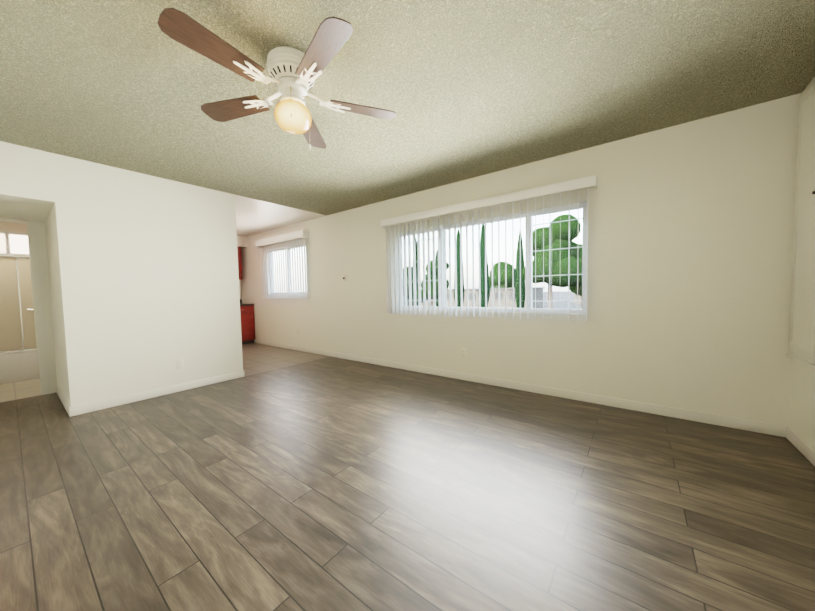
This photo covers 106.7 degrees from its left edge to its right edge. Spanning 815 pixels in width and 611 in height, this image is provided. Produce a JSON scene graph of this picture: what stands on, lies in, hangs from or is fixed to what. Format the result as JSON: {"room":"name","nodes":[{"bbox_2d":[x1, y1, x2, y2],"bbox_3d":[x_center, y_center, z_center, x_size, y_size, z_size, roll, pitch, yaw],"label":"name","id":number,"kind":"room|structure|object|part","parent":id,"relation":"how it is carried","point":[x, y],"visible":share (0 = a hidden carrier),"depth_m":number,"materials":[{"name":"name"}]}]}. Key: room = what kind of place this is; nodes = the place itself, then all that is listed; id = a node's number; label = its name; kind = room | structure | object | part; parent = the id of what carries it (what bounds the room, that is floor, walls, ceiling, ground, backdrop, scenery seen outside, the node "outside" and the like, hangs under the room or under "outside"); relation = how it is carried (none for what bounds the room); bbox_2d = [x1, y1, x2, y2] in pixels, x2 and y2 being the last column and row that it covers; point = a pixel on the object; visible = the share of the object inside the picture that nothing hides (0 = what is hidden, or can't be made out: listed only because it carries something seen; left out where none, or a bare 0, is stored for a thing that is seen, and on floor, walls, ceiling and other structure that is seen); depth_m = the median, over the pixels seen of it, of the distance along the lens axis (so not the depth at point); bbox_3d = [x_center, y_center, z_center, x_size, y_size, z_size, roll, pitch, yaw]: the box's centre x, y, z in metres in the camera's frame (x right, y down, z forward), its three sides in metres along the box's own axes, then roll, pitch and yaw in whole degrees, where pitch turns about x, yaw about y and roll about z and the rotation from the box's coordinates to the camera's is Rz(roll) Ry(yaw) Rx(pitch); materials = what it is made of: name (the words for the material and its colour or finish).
{"room":"empty living room","nodes":[
{"label":"empty living room","id":0,"kind":"room"},
{"bbox_2d":[0,141,54,221],"bbox_3d":[-4.057,-1.248,2.688,1.235,0.640,1.107,1,4,37],"label":"wall","id":1,"kind":"structure","parent":0,"point":[27,192],"depth_m":2.68,"materials":[{"name":"beige paint"}]},
{"bbox_2d":[38,222,56,392],"bbox_3d":[-4.344,-0.178,3.458,0.120,2.440,1.580,1,4,37],"label":"wall","id":2,"kind":"structure","parent":0,"point":[47,302],"depth_m":3.54,"materials":[{"name":"beige paint"}]},
{"bbox_2d":[0,218,50,394],"bbox_3d":[-4.530,0.030,3.210,0.137,2.055,0.870,1,4,37],"label":"door frame","id":3,"kind":"structure","parent":2,"relation":"attached to","point":[38,303],"depth_m":3.48,"materials":[{"name":"white paint"}]},
{"bbox_2d":[56,385,67,406],"bbox_3d":[-3.691,0.999,3.245,1.210,0.085,0.015,1,4,37],"label":"baseboard","id":4,"kind":"structure","parent":2,"relation":"attached to","point":[62,398],"depth_m":3.25,"materials":[{"name":"white paint"}]},
{"bbox_2d":[0,221,241,298],"bbox_3d":[-5.218,-0.268,5.645,0.150,2.440,4.026,1,4,37],"label":"wall","id":5,"kind":"structure","parent":0,"point":[14,227],"depth_m":4.57,"materials":[{"name":"beige paint"}]},
{"bbox_2d":[0,231,28,254],"bbox_3d":[-5.948,-0.919,4.507,0.033,0.360,1.000,1,4,37],"label":"bathroom window","id":6,"kind":"structure","parent":5,"relation":"in","point":[13,242],"depth_m":4.55,"materials":[{"name":"white glass"}]},
{"bbox_2d":[237,247,241,278],"bbox_3d":[-4.036,-0.948,6.782,0.343,0.740,0.490,1,4,37],"label":"upper cabinet","id":7,"kind":"object","parent":5,"relation":"attached to","point":[239,263],"depth_m":6.83,"materials":[{"name":"red wood"}]},
{"bbox_2d":[0,343,814,610],"bbox_3d":[-1.781,1.058,3.138,8.393,0.101,4.026,1,4,37],"label":"floor","id":8,"kind":"structure","parent":0,"point":[331,484],"depth_m":1.62,"materials":[{"name":"laminate"}]},
{"bbox_2d":[0,348,38,383],"bbox_3d":[-5.538,0.817,4.422,0.829,0.405,1.570,1,4,37],"label":"bathtub","id":9,"kind":"object","parent":8,"relation":"on","point":[18,366],"visible":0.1,"depth_m":4.10,"materials":[{"name":"white ceramic"}]},
{"bbox_2d":[0,253,36,352],"bbox_3d":[-5.250,-0.037,4.150,0.083,1.315,1.570,1,4,37],"label":"shower door","id":10,"kind":"structure","parent":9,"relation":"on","point":[17,326],"depth_m":4.11,"materials":[{"name":"beige glass"}]},
{"bbox_2d":[45,153,242,406],"bbox_3d":[-3.228,-0.218,3.812,1.235,2.440,1.578,1,4,37],"label":"wall block","id":11,"kind":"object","parent":8,"relation":"on","point":[143,271],"visible":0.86,"depth_m":3.26,"materials":[{"name":"beige paint"}]},
{"bbox_2d":[177,359,183,369],"bbox_3d":[-2.661,0.690,3.553,0.008,0.115,0.070,1,4,37],"label":"outlet","id":12,"kind":"object","parent":11,"relation":"attached to","point":[180,363],"visible":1,"depth_m":3.55,"materials":[{"name":"beige plastic"}]},
{"bbox_2d":[65,370,244,416],"bbox_3d":[-2.706,0.967,3.495,0.012,0.085,1.602,1,4,37],"label":"baseboard","id":13,"kind":"structure","parent":8,"relation":"on","point":[77,410],"depth_m":3.31,"materials":[{"name":"white paint"}]},
{"bbox_2d":[240,304,254,344],"bbox_3d":[-3.850,0.438,6.836,0.613,0.860,0.514,1,4,37],"label":"base cabinet","id":14,"kind":"object","parent":8,"relation":"on","point":[247,324],"depth_m":6.74,"materials":[{"name":"red wood"}]},
{"bbox_2d":[240,303,251,306],"bbox_3d":[-4.320,0.028,6.197,0.620,0.040,2.056,1,4,37],"label":"countertop","id":15,"kind":"structure","parent":14,"relation":"on","point":[241,304],"depth_m":6.71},
{"bbox_2d":[0,0,814,235],"bbox_3d":[-1.832,-1.528,3.011,8.693,0.200,4.326,1,4,37],"label":"ceiling","id":16,"kind":"structure","parent":0,"point":[465,89],"depth_m":1.93,"materials":[{"name":"beige paint"}]},
{"bbox_2d":[237,235,246,247],"bbox_3d":[-4.517,-1.401,6.110,0.380,0.250,2.326,1,4,37],"label":"ceiling soffit","id":17,"kind":"structure","parent":16,"relation":"attached to","point":[241,241],"depth_m":6.83,"materials":[{"name":"beige paint"}]},
{"bbox_2d":[157,8,396,149],"bbox_3d":[-0.673,-1.142,1.709,1.197,0.488,1.166,1,4,37],"label":"ceiling fan","id":18,"kind":"object","parent":16,"relation":"hanging from","point":[294,73],"visible":1,"depth_m":1.61,"materials":[{"name":"white metal"}]},
{"bbox_3d":[-0.658,-1.083,1.748,0.202,0.147,0.202,1,4,37],"label":"globe","id":19,"kind":"part","parent":18,"relation":"part of","materials":[{"name":"beige glass"}]},
{"bbox_2d":[241,93,800,425],"bbox_3d":[-0.550,-0.316,4.740,8.693,2.440,0.150,1,4,37],"label":"wall","id":20,"kind":"structure","parent":0,"point":[690,237],"depth_m":2.70,"materials":[{"name":"beige paint"}]},
{"bbox_2d":[255,230,308,246],"bbox_3d":[-2.519,-1.305,5.988,1.720,0.130,0.123,1,4,37],"label":"valance","id":21,"kind":"object","parent":20,"relation":"attached to","point":[285,237],"visible":1,"depth_m":5.81,"materials":[{"name":"white"}]},
{"bbox_2d":[269,244,306,294],"bbox_3d":[-2.403,-0.691,6.089,1.402,0.970,0.109,1,4,37],"label":"kitchen window","id":22,"kind":"structure","parent":20,"relation":"in","point":[287,270],"depth_m":6.12,"materials":[{"name":"white"}]},
{"bbox_2d":[260,238,306,297],"bbox_3d":[-2.492,-0.695,6.005,1.643,1.110,0.028,1,4,37],"label":"window blinds","id":23,"kind":"object","parent":22,"relation":"attached to","point":[284,270],"visible":1,"depth_m":5.91,"materials":[{"name":"white plastic"}]},
{"bbox_2d":[381,175,596,227],"bbox_3d":[0.698,-1.154,3.572,2.610,0.090,0.123,1,4,37],"label":"valance","id":24,"kind":"object","parent":20,"relation":"attached to","point":[589,181],"visible":1,"depth_m":3.27,"materials":[{"name":"white"}]},
{"bbox_2d":[397,202,586,313],"bbox_3d":[0.847,-0.478,3.718,2.380,1.150,0.215,1,4,37],"label":"living room window","id":25,"kind":"structure","parent":20,"relation":"in","point":[549,211],"depth_m":3.31,"materials":[{"name":"white"}]},
{"bbox_2d":[386,187,587,320],"bbox_3d":[0.710,-0.493,3.603,2.488,1.255,0.086,1,4,37],"label":"window blinds","id":26,"kind":"object","parent":25,"relation":"attached to","point":[414,268],"visible":0.92,"depth_m":3.79,"materials":[{"name":"white plastic"}]},
{"bbox_2d":[254,339,783,436],"bbox_3d":[-0.577,0.864,4.733,8.393,0.085,0.015,1,4,37],"label":"baseboard","id":27,"kind":"structure","parent":20,"relation":"attached to","point":[732,422],"depth_m":2.98,"materials":[{"name":"white paint"}]},
{"bbox_2d":[788,359,814,449],"bbox_3d":[1.560,-0.147,0.446,0.150,2.440,4.176,1,4,37],"label":"wall","id":28,"kind":"structure","parent":0,"point":[801,421],"depth_m":2.02,"materials":[{"name":"beige paint"}]},
{"bbox_2d":[784,425,814,465],"bbox_3d":[1.553,1.025,0.598,0.012,0.085,3.990,1,4,37],"label":"baseboard","id":29,"kind":"structure","parent":28,"relation":"attached to","point":[804,448],"depth_m":2.02,"materials":[{"name":"white paint"}]},
{"bbox_2d":[786,77,814,368],"bbox_3d":[2.377,-0.518,1.706,0.070,1.825,1.085,1,4,37],"label":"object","id":30,"kind":"structure","parent":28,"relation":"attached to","point":[802,331],"depth_m":1.95,"materials":[{"name":"beige paint"}]},
{"label":"outside","id":31,"kind":"structure","parent":0,"visible":0},
{"bbox_2d":[544,291,580,308],"bbox_3d":[81.812,-6.456,191.258,500.000,0.200,395.974,1,4,37],"label":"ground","id":32,"kind":"structure","parent":31,"point":[557,296],"depth_m":106.81,"materials":[{"name":"white concrete"}]},
{"bbox_2d":[403,266,411,298],"bbox_3d":[-1.805,-4.037,69.759,8.835,10.155,9.176,1,4,37],"label":"broadleaf tree","id":33,"kind":"object","parent":32,"relation":"on","point":[407,282],"depth_m":67.16,"materials":[{"name":"green plant"}]},
{"bbox_2d":[412,235,417,305],"bbox_3d":[0.965,-2.849,35.782,1.129,11.000,1.200,1,4,37],"label":"cypress tree","id":34,"kind":"object","parent":32,"relation":"on","point":[416,273],"depth_m":35.37,"materials":[{"name":"green plant"}]},
{"bbox_2d":[416,261,448,305],"bbox_3d":[2.522,-0.726,29.640,3.229,7.300,3.065,1,4,37],"label":"broadleaf tree","id":35,"kind":"object","parent":32,"relation":"on","point":[436,270],"depth_m":28.95,"materials":[{"name":"green plant"}]},
{"bbox_2d":[435,250,438,305],"bbox_3d":[5.093,-3.952,51.526,1.274,11.500,1.358,1,4,37],"label":"cypress tree","id":36,"kind":"object","parent":32,"relation":"on","point":[437,303],"depth_m":51.17,"materials":[{"name":"green plant"}]},
{"bbox_2d":[454,228,464,306],"bbox_3d":[6.633,-3.929,39.203,1.350,12.600,1.377,1,4,37],"label":"cypress tree","id":37,"kind":"object","parent":32,"relation":"on","point":[458,275],"depth_m":38.76,"materials":[{"name":"green plant"}]},
{"bbox_2d":[478,224,489,306],"bbox_3d":[9.180,-4.002,36.605,1.275,12.900,1.275,1,4,37],"label":"cypress tree","id":38,"kind":"object","parent":32,"relation":"on","point":[482,261],"depth_m":36.23,"materials":[{"name":"green plant"}]},
{"bbox_2d":[404,287,580,307],"bbox_3d":[23.841,-2.307,80.888,82.028,4.600,50.618,1,4,37],"label":"building","id":39,"kind":"structure","parent":32,"relation":"on","point":[510,297],"depth_m":57.56,"materials":[{"name":"grey paint"}]},
{"bbox_2d":[489,261,515,287],"bbox_3d":[22.538,-4.939,71.678,8.979,10.810,10.223,1,4,37],"label":"broadleaf tree","id":40,"kind":"object","parent":32,"relation":"on","point":[502,276],"depth_m":67.95,"materials":[{"name":"green plant"}]},
{"bbox_2d":[515,231,524,307],"bbox_3d":[14.213,-3.732,38.263,1.271,12.000,1.200,1,4,37],"label":"cypress tree","id":41,"kind":"object","parent":32,"relation":"on","point":[517,284],"depth_m":37.88,"materials":[{"name":"green plant"}]},
{"bbox_2d":[521,214,581,308],"bbox_3d":[10.446,-1.563,21.798,3.758,9.429,3.715,1,4,37],"label":"broadleaf tree","id":42,"kind":"object","parent":32,"relation":"on","point":[556,234],"depth_m":20.41,"materials":[{"name":"green plant"}]},
{"bbox_2d":[569,244,581,308],"bbox_3d":[29.760,-4.519,51.834,8.204,11.630,10.639,1,4,37],"label":"broadleaf tree","id":43,"kind":"object","parent":32,"relation":"on","point":[574,287],"depth_m":50.32,"materials":[{"name":"green plant"}]}
]}

